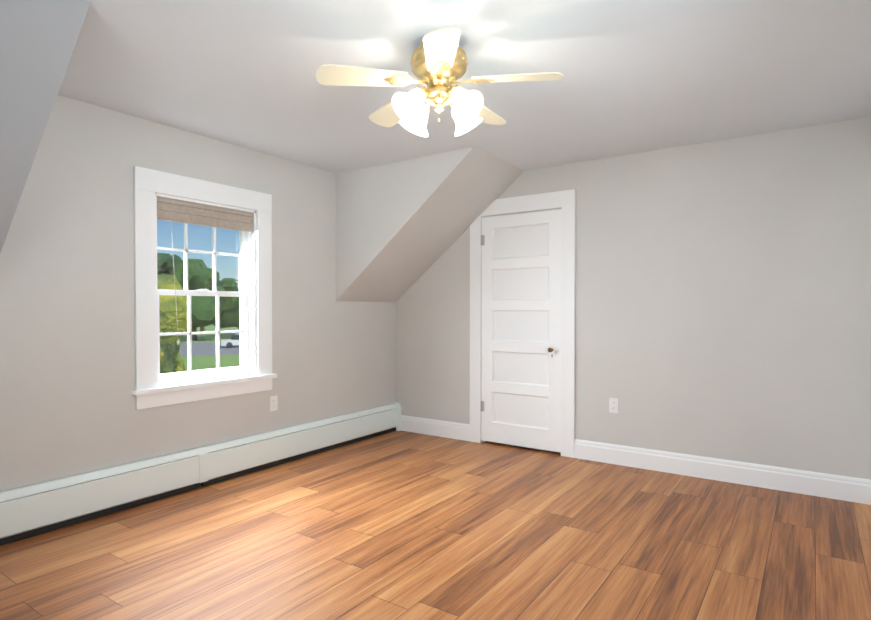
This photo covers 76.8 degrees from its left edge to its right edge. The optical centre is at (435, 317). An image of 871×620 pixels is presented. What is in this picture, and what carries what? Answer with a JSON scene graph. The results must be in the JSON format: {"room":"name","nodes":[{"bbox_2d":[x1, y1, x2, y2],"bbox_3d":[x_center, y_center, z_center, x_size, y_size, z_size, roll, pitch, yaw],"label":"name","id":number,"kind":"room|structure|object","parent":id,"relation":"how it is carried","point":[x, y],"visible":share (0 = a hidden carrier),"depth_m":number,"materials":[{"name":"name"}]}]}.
{"room":"empty bedroom","nodes":[
{"label":"empty bedroom","id":0,"kind":"room"},
{"bbox_2d":[0,0,90,252],"bbox_3d":[-2.151,-0.664,1.876,1.120,1.070,1.320,1,1,34],"label":"wall","id":1,"kind":"structure","parent":0,"point":[38,39],"depth_m":2.17,"materials":[{"name":"grey paint"}]},
{"bbox_2d":[0,94,395,491],"bbox_3d":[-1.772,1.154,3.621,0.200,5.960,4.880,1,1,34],"label":"wall","id":2,"kind":"structure","parent":0,"point":[67,350],"depth_m":3.27,"materials":[{"name":"beige paint"}]},
{"bbox_2d":[132,166,276,409],"bbox_3d":[-1.596,-0.187,3.792,0.230,1.476,1.055,1,1,34],"label":"window","id":3,"kind":"structure","parent":2,"relation":"in","point":[251,373],"depth_m":3.72,"materials":[{"name":"white paint"}]},
{"bbox_2d":[270,395,277,410],"bbox_3d":[-1.238,0.655,4.205,0.008,0.114,0.070,1,1,34],"label":"electrical outlet","id":4,"kind":"object","parent":2,"relation":"attached to","point":[273,403],"visible":1,"depth_m":4.20,"materials":[{"name":"plastic"}]},
{"bbox_2d":[335,147,523,301],"bbox_3d":[-0.057,-0.693,4.689,1.384,1.100,0.830,1,1,34],"label":"sloped ceiling section","id":5,"kind":"structure","parent":0,"point":[402,226],"depth_m":4.54,"materials":[{"name":"beige paint"}]},
{"bbox_2d":[0,430,870,619],"bbox_3d":[-0.156,1.226,2.512,4.080,0.150,4.880,1,1,34],"label":"floor","id":6,"kind":"structure","parent":0,"point":[400,525],"depth_m":2.73,"materials":[{"name":"brown wood"}]},
{"bbox_2d":[0,402,400,545],"bbox_3d":[-1.659,1.001,3.541,0.070,0.268,4.573,1,1,34],"label":"heater","id":7,"kind":"object","parent":6,"relation":"on","point":[35,509],"visible":1,"depth_m":3.46,"materials":[{"name":"metal"}]},
{"bbox_2d":[58,0,870,172],"bbox_3d":[-0.156,-1.284,2.473,4.080,0.150,4.880,1,1,34],"label":"ceiling","id":8,"kind":"structure","parent":0,"point":[639,76],"depth_m":2.69,"materials":[{"name":"white paint"}]},
{"bbox_2d":[316,27,562,129],"bbox_3d":[0.040,-1.019,2.452,1.026,0.377,0.987,1,1,34],"label":"fan","id":9,"kind":"object","parent":8,"relation":"hanging from","point":[439,63],"visible":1,"depth_m":2.34,"materials":[{"name":"white wood"}]},
{"bbox_2d":[396,116,870,479],"bbox_3d":[1.263,-0.058,4.399,3.900,2.660,0.170,1,1,34],"label":"wall","id":10,"kind":"structure","parent":0,"point":[723,299],"depth_m":3.83,"materials":[{"name":"beige paint"}]},
{"bbox_2d":[401,415,469,440],"bbox_3d":[-0.041,1.035,5.199,0.863,0.150,0.016,1,1,34],"label":"baseboard","id":11,"kind":"structure","parent":10,"relation":"attached to","point":[448,429],"depth_m":5.16,"materials":[{"name":"white paint"}]},
{"bbox_2d":[480,209,560,451],"bbox_3d":[0.706,0.105,4.658,0.745,1.975,0.094,1,1,34],"label":"door","id":12,"kind":"structure","parent":10,"relation":"in","point":[520,403],"depth_m":4.66,"materials":[{"name":"white paint"}]},
{"bbox_2d":[470,189,575,457],"bbox_3d":[0.755,0.044,4.724,0.970,2.145,0.170,1,1,34],"label":"door frame","id":13,"kind":"structure","parent":10,"relation":"attached to","point":[565,201],"depth_m":4.45,"materials":[{"name":"white paint"}]},
{"bbox_2d":[609,398,617,412],"bbox_3d":[1.371,0.675,4.227,0.070,0.114,0.008,1,1,34],"label":"electrical outlet","id":14,"kind":"object","parent":10,"relation":"attached to","point":[613,405],"visible":1,"depth_m":4.22,"materials":[{"name":"plastic"}]},
{"bbox_2d":[574,439,870,504],"bbox_3d":[1.904,1.055,3.862,1.917,0.150,0.016,1,1,34],"label":"baseboard","id":15,"kind":"structure","parent":10,"relation":"attached to","point":[843,488],"depth_m":3.76,"materials":[{"name":"white paint"}]},
{"label":"outside","id":16,"kind":"structure","parent":0,"visible":0},
{"bbox_2d":[180,324,239,370],"bbox_3d":[-90.054,2.207,122.203,320.000,0.001,500.000,1,1,34],"label":"ground","id":17,"kind":"structure","parent":16,"point":[211,338],"depth_m":53.33,"materials":[{"name":"green plant"}]},
{"bbox_2d":[157,253,182,274],"bbox_3d":[-37.545,-2.779,72.699,10.089,11.696,9.682,1,1,34],"label":"tree","id":18,"kind":"object","parent":17,"relation":"on","point":[169,265],"depth_m":70.14,"materials":[{"name":"green plant"}]},
{"bbox_2d":[157,275,186,373],"bbox_3d":[-10.454,0.451,17.337,6.189,6.943,5.482,1,1,34],"label":"tree","id":19,"kind":"object","parent":17,"relation":"on","point":[171,309],"depth_m":16.48,"materials":[{"name":"green plant"}]},
{"bbox_2d":[173,350,184,372],"bbox_3d":[-12.664,1.847,23.956,3.894,3.948,3.952,1,1,34],"label":"tree","id":20,"kind":"object","parent":17,"relation":"on","point":[182,368],"depth_m":24.34,"materials":[{"name":"green plant"}]},
{"bbox_2d":[159,258,226,340],"bbox_3d":[-31.445,-2.349,72.512,10.272,10.841,9.360,1,1,34],"label":"tree","id":21,"kind":"object","parent":17,"relation":"on","point":[201,305],"depth_m":69.14,"materials":[{"name":"green plant"}]},
{"bbox_2d":[200,277,219,334],"bbox_3d":[-37.522,-3.024,89.722,10.826,11.661,10.383,1,1,34],"label":"tree","id":22,"kind":"object","parent":17,"relation":"on","point":[201,328],"depth_m":88.88,"materials":[{"name":"green plant"}]},
{"bbox_2d":[213,278,238,333],"bbox_3d":[-28.566,-1.434,79.459,6.628,8.798,8.057,1,1,34],"label":"tree","id":23,"kind":"object","parent":17,"relation":"on","point":[229,321],"depth_m":76.72,"materials":[{"name":"green plant"}]},
{"bbox_2d":[221,334,239,347],"bbox_3d":[-20.845,2.445,59.423,4.400,1.442,1.860,0,1,-23],"label":"car","id":24,"kind":"object","parent":17,"relation":"on","point":[236,340],"depth_m":58.25,"materials":[{"name":"paint"}]},
{"bbox_2d":[232,279,239,333],"bbox_3d":[-25.474,-1.263,71.530,0.240,8.500,2.200,1,1,34],"label":"pole","id":25,"kind":"object","parent":17,"relation":"on","point":[239,306],"depth_m":71.43,"materials":[{"name":"white"}]}
]}

